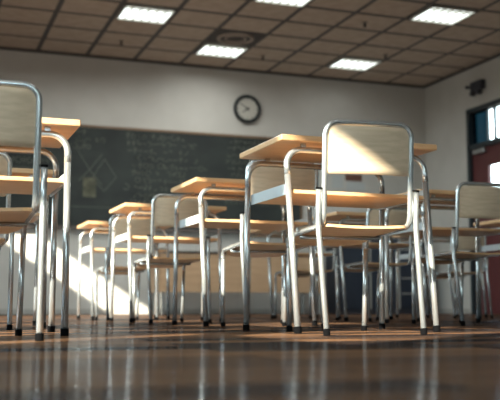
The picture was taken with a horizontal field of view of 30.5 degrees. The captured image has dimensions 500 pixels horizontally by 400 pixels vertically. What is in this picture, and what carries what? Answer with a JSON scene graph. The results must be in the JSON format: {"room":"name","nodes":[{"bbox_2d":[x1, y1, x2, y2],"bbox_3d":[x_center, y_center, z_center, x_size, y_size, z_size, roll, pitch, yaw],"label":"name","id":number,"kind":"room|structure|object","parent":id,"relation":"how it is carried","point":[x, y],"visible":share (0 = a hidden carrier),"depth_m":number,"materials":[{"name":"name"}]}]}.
{"room":"classroom","nodes":[
{"label":"classroom","id":0,"kind":"room"},
{"bbox_2d":[0,49,428,308],"bbox_3d":[-1.530,-0.231,11.528,9.053,3.300,0.200,2,-7,-20],"label":"wall","id":1,"kind":"structure","parent":0,"point":[91,91],"depth_m":11.70,"materials":[{"name":"paint"}]},
{"bbox_2d":[0,124,302,235],"bbox_3d":[-1.974,-0.284,11.214,5.700,1.297,0.088,2,-7,-20],"label":"blackboard","id":2,"kind":"object","parent":1,"relation":"attached to","point":[111,166],"visible":0.41,"depth_m":11.47,"materials":[{"name":"green"}]},
{"bbox_2d":[27,225,287,235],"bbox_3d":[-1.970,0.343,11.128,5.700,0.032,0.060,2,-7,-20],"label":"chalk tray","id":3,"kind":"object","parent":2,"relation":"on","point":[184,230],"depth_m":11.57,"materials":[{"name":"grey"}]},
{"bbox_2d":[0,46,423,88],"bbox_3d":[-1.491,-1.778,11.601,8.453,0.050,0.025,2,-7,-20],"label":"trim","id":4,"kind":"structure","parent":1,"relation":"attached to","point":[1,47],"depth_m":11.90,"materials":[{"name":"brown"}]},
{"bbox_2d":[0,309,425,313],"bbox_3d":[-1.493,1.367,11.242,8.453,0.060,0.012,2,-7,-20],"label":"baseboard","id":5,"kind":"structure","parent":1,"relation":"attached to","point":[2,311],"depth_m":11.37,"materials":[{"name":"grey laminate"}]},
{"bbox_2d":[233,94,260,123],"bbox_3d":[-0.035,-1.195,12.050,0.388,0.388,0.055,2,-7,-20],"label":"wall clock","id":6,"kind":"object","parent":1,"relation":"attached to","point":[247,109],"visible":1,"depth_m":12.04,"materials":[{"name":"grey plastic"}]},
{"bbox_2d":[332,175,342,187],"bbox_3d":[1.186,-0.248,12.417,0.170,0.170,0.004,2,-7,-20],"label":"notice","id":7,"kind":"object","parent":1,"relation":"attached to","point":[337,181],"visible":1,"depth_m":12.41,"materials":[{"name":"grey paper"}]},
{"bbox_2d":[345,174,361,180],"bbox_3d":[1.412,-0.303,12.506,0.250,0.090,0.004,2,-7,-20],"label":"notice","id":8,"kind":"object","parent":1,"relation":"attached to","point":[348,177],"visible":1,"depth_m":12.50,"materials":[{"name":"brown"}]},
{"bbox_2d":[346,182,364,190],"bbox_3d":[1.440,-0.183,12.502,0.280,0.120,0.004,2,-7,-20],"label":"notice","id":9,"kind":"object","parent":1,"relation":"attached to","point":[350,186],"visible":1,"depth_m":12.50,"materials":[{"name":"grey paper"}]},
{"bbox_2d":[0,313,499,399],"bbox_3d":[0.861,0.702,4.819,9.053,0.100,14.357,2,-7,-20],"label":"floor","id":10,"kind":"structure","parent":0,"point":[99,359],"depth_m":1.54,"materials":[{"name":"brown wood"}]},
{"bbox_2d":[0,152,14,329],"bbox_3d":[-1.183,0.176,3.803,0.367,0.714,0.525,2,-7,-20],"label":"chair","id":11,"kind":"object","parent":10,"relation":"on","point":[5,160],"visible":0.75,"depth_m":3.67,"materials":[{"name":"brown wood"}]},
{"bbox_2d":[0,79,47,340],"bbox_3d":[-0.798,0.045,2.674,0.367,0.714,0.525,2,-7,-18],"label":"chair","id":12,"kind":"object","parent":10,"relation":"on","point":[20,108],"visible":0.99,"depth_m":2.54,"materials":[{"name":"brown wood"}]},
{"bbox_2d":[12,168,52,327],"bbox_3d":[-1.237,0.223,4.149,0.634,0.702,0.500,2,-7,-20],"label":"school desk","id":13,"kind":"object","parent":10,"relation":"on","point":[18,172],"visible":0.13,"depth_m":4.12,"materials":[{"name":"silver metal"}]},
{"bbox_2d":[29,213,38,222],"bbox_3d":[-1.240,0.074,4.176,0.544,0.014,0.360,2,-7,-20],"label":"shelf","id":14,"kind":"object","parent":13,"relation":"attached to","point":[35,219],"depth_m":4.26,"materials":[{"name":"brown wood"}]},
{"bbox_2d":[0,117,80,335],"bbox_3d":[-0.921,0.095,3.048,0.634,0.702,0.500,2,-7,-20],"label":"school desk","id":15,"kind":"object","parent":10,"relation":"on","point":[56,132],"visible":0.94,"depth_m":3.02,"materials":[{"name":"silver metal"}]},
{"bbox_2d":[0,176,63,194],"bbox_3d":[-0.924,-0.054,3.075,0.544,0.014,0.360,2,-7,-20],"label":"shelf","id":16,"kind":"object","parent":15,"relation":"attached to","point":[8,184],"depth_m":3.06,"materials":[{"name":"brown wood"}]},
{"bbox_2d":[77,221,169,319],"bbox_3d":[-0.930,0.531,6.809,0.634,0.702,0.500,2,-7,-20],"label":"school desk","id":17,"kind":"object","parent":10,"relation":"on","point":[94,226],"visible":0.74,"depth_m":6.72,"materials":[{"name":"silver metal"}]},
{"bbox_2d":[86,248,165,253],"bbox_3d":[-0.934,0.383,6.835,0.544,0.014,0.360,2,-7,-20],"label":"shelf","id":18,"kind":"object","parent":17,"relation":"attached to","point":[88,250],"depth_m":6.74,"materials":[{"name":"brown wood"}]},
{"bbox_2d":[95,214,158,320],"bbox_3d":[-0.870,0.478,6.401,0.367,0.714,0.525,2,-7,-20],"label":"chair","id":19,"kind":"object","parent":10,"relation":"on","point":[139,227],"visible":0.64,"depth_m":6.23,"materials":[{"name":"brown wood"}]},
{"bbox_2d":[109,203,226,322],"bbox_3d":[-0.509,0.398,5.661,0.634,0.702,0.500,2,-7,-20],"label":"school desk","id":20,"kind":"object","parent":10,"relation":"on","point":[131,209],"visible":0.63,"depth_m":5.59,"materials":[{"name":"silver metal"}]},
{"bbox_2d":[121,236,217,243],"bbox_3d":[-0.512,0.249,5.687,0.544,0.014,0.360,2,-7,-20],"label":"shelf","id":21,"kind":"object","parent":20,"relation":"attached to","point":[133,239],"depth_m":5.61,"materials":[{"name":"brown wood"}]},
{"bbox_2d":[132,194,211,323],"bbox_3d":[-0.463,0.348,5.280,0.367,0.714,0.525,2,-7,-20],"label":"chair","id":22,"kind":"object","parent":10,"relation":"on","point":[162,209],"visible":0.84,"depth_m":5.10,"materials":[{"name":"brown wood"}]},
{"bbox_2d":[150,249,319,314],"bbox_3d":[-0.170,0.997,11.020,2.100,0.745,0.600,2,-7,-20],"label":"desk","id":23,"kind":"object","parent":10,"relation":"on","point":[259,266],"visible":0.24,"depth_m":10.73,"materials":[{"name":"brown laminate"}]},
{"bbox_2d":[171,177,317,326],"bbox_3d":[-0.027,0.274,4.588,0.634,0.702,0.500,2,-7,-20],"label":"school desk","id":24,"kind":"object","parent":10,"relation":"on","point":[201,186],"visible":0.72,"depth_m":4.53,"materials":[{"name":"silver metal"}]},
{"bbox_2d":[183,219,307,229],"bbox_3d":[-0.030,0.125,4.614,0.544,0.014,0.360,2,-7,-20],"label":"shelf","id":25,"kind":"object","parent":24,"relation":"attached to","point":[187,223],"depth_m":4.53,"materials":[{"name":"brown wood"}]},
{"bbox_2d":[221,160,323,328],"bbox_3d":[0.084,0.207,4.071,0.367,0.714,0.525,2,-7,-15],"label":"chair","id":26,"kind":"object","parent":10,"relation":"on","point":[262,178],"visible":0.44,"depth_m":3.92,"materials":[{"name":"brown wood"}]},
{"bbox_2d":[249,228,336,318],"bbox_3d":[0.346,0.584,7.260,0.634,0.702,0.500,2,-7,-20],"label":"school desk","id":27,"kind":"object","parent":10,"relation":"on","point":[270,233],"visible":0.42,"depth_m":7.22,"materials":[{"name":"silver metal"}]},
{"bbox_2d":[278,253,332,256],"bbox_3d":[0.343,0.435,7.287,0.544,0.014,0.360,2,-7,-20],"label":"shelf","id":28,"kind":"object","parent":27,"relation":"attached to","point":[299,254],"depth_m":7.21,"materials":[{"name":"brown wood"}]},
{"bbox_2d":[274,223,340,318],"bbox_3d":[0.425,0.553,7.050,0.367,0.714,0.525,2,-7,-20],"label":"chair","id":29,"kind":"object","parent":10,"relation":"on","point":[300,273],"visible":0.3,"depth_m":7.10,"materials":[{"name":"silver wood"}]},
{"bbox_2d":[240,134,440,333],"bbox_3d":[0.341,0.148,3.505,0.634,0.702,0.500,2,-7,-20],"label":"school desk","id":30,"kind":"object","parent":10,"relation":"on","point":[288,148],"visible":0.8,"depth_m":3.46,"materials":[{"name":"brown wood"}]},
{"bbox_2d":[257,190,423,208],"bbox_3d":[0.338,-0.001,3.532,0.544,0.014,0.360,2,-7,-20],"label":"shelf","id":31,"kind":"object","parent":30,"relation":"attached to","point":[277,197],"depth_m":3.46,"materials":[{"name":"brown wood"}]},
{"bbox_2d":[286,119,427,335],"bbox_3d":[0.349,0.112,3.252,0.367,0.714,0.525,2,-7,-13],"label":"chair","id":32,"kind":"object","parent":10,"relation":"on","point":[348,146],"visible":0.98,"depth_m":3.07,"materials":[{"name":"beige wood"}]},
{"bbox_2d":[311,211,421,320],"bbox_3d":[0.786,0.455,6.151,0.634,0.702,0.500,2,-7,-20],"label":"school desk","id":33,"kind":"object","parent":10,"relation":"on","point":[338,216],"visible":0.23,"depth_m":6.08,"materials":[{"name":"silver metal"}]},
{"bbox_2d":[326,242,408,248],"bbox_3d":[0.782,0.306,6.177,0.544,0.014,0.360,2,-7,-20],"label":"shelf","id":34,"kind":"object","parent":33,"relation":"attached to","point":[401,244],"depth_m":6.17,"materials":[{"name":"brown wood"}]},
{"bbox_2d":[326,238,426,313],"bbox_3d":[1.674,1.000,12.159,1.280,1.000,0.516,2,-7,-20],"label":"storage rack","id":35,"kind":"object","parent":10,"relation":"on","point":[353,280],"visible":0.35,"depth_m":11.91,"materials":[{"name":"blue metal"}]},
{"bbox_2d":[336,208,419,321],"bbox_3d":[0.800,0.419,5.896,0.367,0.714,0.525,2,-7,-20],"label":"chair","id":36,"kind":"object","parent":10,"relation":"on","point":[397,216],"visible":0.45,"depth_m":5.75,"materials":[{"name":"brown wood"}]},
{"bbox_2d":[393,235,487,317],"bbox_3d":[1.605,0.637,7.716,0.634,0.702,0.500,2,-7,-20],"label":"school desk","id":37,"kind":"object","parent":10,"relation":"on","point":[403,256],"visible":0.37,"depth_m":7.73,"materials":[{"name":"silver metal"}]},
{"bbox_2d":[385,189,499,324],"bbox_3d":[1.115,0.324,5.022,0.634,0.702,0.500,2,-7,-20],"label":"school desk","id":38,"kind":"object","parent":10,"relation":"on","point":[438,197],"visible":0.41,"depth_m":5.09,"materials":[{"name":"silver metal"}]},
{"bbox_2d":[399,227,499,236],"bbox_3d":[1.111,0.175,5.049,0.544,0.014,0.360,2,-7,-20],"label":"shelf","id":39,"kind":"object","parent":38,"relation":"attached to","point":[438,231],"depth_m":4.96,"materials":[{"name":"brown wood"}]},
{"bbox_2d":[412,181,499,325],"bbox_3d":[1.104,0.290,4.779,0.367,0.714,0.525,2,-7,-20],"label":"chair","id":40,"kind":"object","parent":10,"relation":"on","point":[477,200],"visible":0.98,"depth_m":4.59,"materials":[{"name":"brown wood"}]},
{"bbox_2d":[422,227,493,318],"bbox_3d":[1.655,0.595,7.411,0.367,0.714,0.525,2,-7,-20],"label":"chair","id":41,"kind":"object","parent":10,"relation":"on","point":[467,243],"visible":0.5,"depth_m":7.23,"materials":[{"name":"brown wood"}]},
{"bbox_2d":[473,219,499,318],"bbox_3d":[2.023,0.504,6.578,0.634,0.702,0.500,2,-7,-20],"label":"school desk","id":42,"kind":"object","parent":10,"relation":"on","point":[494,223],"visible":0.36,"depth_m":6.64,"materials":[{"name":"silver metal"}]},
{"bbox_2d":[0,0,499,81],"bbox_3d":[0.861,-2.589,5.201,9.053,0.114,14.357,2,-7,-20],"label":"ceiling","id":43,"kind":"structure","parent":0,"point":[56,11],"depth_m":10.50,"materials":[{"name":"grey"}]},
{"bbox_2d":[116,3,175,24],"bbox_3d":[-1.116,-1.984,9.799,0.540,0.028,0.487,2,-7,-20],"label":"recessed light","id":44,"kind":"object","parent":43,"relation":"in","point":[129,12],"visible":1,"depth_m":9.79,"materials":[{"name":"silver metal"}]},
{"bbox_2d":[119,6,171,22],"bbox_3d":[-1.116,-1.992,9.800,0.510,0.008,0.457,2,-7,-20],"label":"diffuser","id":45,"kind":"object","parent":44,"relation":"attached to","point":[146,14],"depth_m":9.79,"materials":[{"name":"white plastic"}]},
{"bbox_2d":[194,42,248,58],"bbox_3d":[-0.350,-1.822,11.191,0.540,0.028,0.487,2,-7,-20],"label":"recessed light","id":46,"kind":"object","parent":43,"relation":"in","point":[208,48],"visible":1,"depth_m":11.19,"materials":[{"name":"silver metal"}]},
{"bbox_2d":[198,46,242,56],"bbox_3d":[-0.350,-1.830,11.192,0.510,0.008,0.457,2,-7,-20],"label":"diffuser","id":47,"kind":"object","parent":46,"relation":"attached to","point":[214,51],"depth_m":11.23,"materials":[{"name":"white plastic"}]},
{"bbox_2d":[206,29,264,45],"bbox_3d":[-0.169,-1.883,10.700,0.556,0.042,0.497,2,-7,-20],"label":"ceiling vent","id":48,"kind":"object","parent":43,"relation":"in","point":[228,37],"visible":1,"depth_m":10.67,"materials":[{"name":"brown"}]},
{"bbox_2d":[0,0,499,85],"bbox_3d":[0.841,-2.529,5.216,8.430,0.006,13.634,2,-7,-20],"label":"ceiling tiles","id":49,"kind":"structure","parent":43,"relation":"attached to","point":[397,8],"depth_m":10.53,"materials":[{"name":"beige tile"}]},
{"bbox_2d":[253,0,311,7],"bbox_3d":[0.373,-2.050,9.224,0.540,0.028,0.487,2,-7,-20],"label":"recessed light","id":50,"kind":"object","parent":43,"relation":"in","point":[294,3],"visible":1,"depth_m":9.40,"materials":[{"name":"silver metal"}]},
{"bbox_2d":[261,0,307,4],"bbox_3d":[0.373,-2.058,9.225,0.510,0.008,0.457,2,-7,-20],"label":"diffuser","id":51,"kind":"object","parent":50,"relation":"attached to","point":[277,2],"depth_m":9.40,"materials":[{"name":"white plastic"}]},
{"bbox_2d":[327,56,381,70],"bbox_3d":[1.341,-1.751,11.804,0.540,0.028,0.487,2,-7,-20],"label":"recessed light","id":52,"kind":"object","parent":43,"relation":"in","point":[345,62],"visible":1,"depth_m":11.80,"materials":[{"name":"silver metal"}]},
{"bbox_2d":[332,59,375,69],"bbox_3d":[1.341,-1.759,11.805,0.510,0.008,0.457,2,-7,-20],"label":"diffuser","id":53,"kind":"object","parent":52,"relation":"attached to","point":[348,64],"depth_m":11.80,"materials":[{"name":"white plastic"}]},
{"bbox_2d":[409,4,476,25],"bbox_3d":[2.064,-1.979,9.837,0.540,0.028,0.487,2,-7,-20],"label":"recessed light","id":54,"kind":"object","parent":43,"relation":"in","point":[435,14],"visible":1,"depth_m":9.82,"materials":[{"name":"silver metal"}]},
{"bbox_2d":[414,8,471,23],"bbox_3d":[2.064,-1.987,9.838,0.510,0.008,0.457,2,-7,-20],"label":"diffuser","id":55,"kind":"object","parent":54,"relation":"attached to","point":[428,15],"depth_m":9.84,"materials":[{"name":"white plastic"}]},
{"bbox_2d":[424,56,499,313],"bbox_3d":[4.883,-0.817,6.472,0.110,3.300,13.757,2,-7,-20],"label":"wall","id":56,"kind":"structure","parent":0,"point":[446,102],"depth_m":12.31,"materials":[{"name":"paint"}]},
{"bbox_2d":[429,309,469,313],"bbox_3d":[4.830,0.788,6.255,0.012,0.060,13.737,2,-7,-20],"label":"baseboard","id":57,"kind":"structure","parent":56,"relation":"attached to","point":[466,311],"depth_m":12.18,"materials":[{"name":"grey laminate"}]},
{"bbox_2d":[423,53,499,87],"bbox_3d":[4.820,-2.355,6.627,0.025,0.050,13.757,2,-7,-20],"label":"trim","id":58,"kind":"structure","parent":56,"relation":"attached to","point":[498,54],"depth_m":12.09,"materials":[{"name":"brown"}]},
{"bbox_2d":[465,79,485,95],"bbox_3d":[2.878,-1.421,11.770,0.101,0.184,0.360,2,-7,-20],"label":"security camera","id":59,"kind":"object","parent":56,"relation":"attached to","point":[475,87],"visible":1,"depth_m":11.66,"materials":[{"name":"black plastic"}]},
{"bbox_2d":[466,98,499,313],"bbox_3d":[3.062,0.078,11.322,0.141,2.640,1.150,2,-7,-20],"label":"door","id":60,"kind":"structure","parent":56,"relation":"in","point":[483,152],"depth_m":11.62,"materials":[{"name":"dark red painted wood"},{"name":"clear glass"},{"name":"teal painted frame"}]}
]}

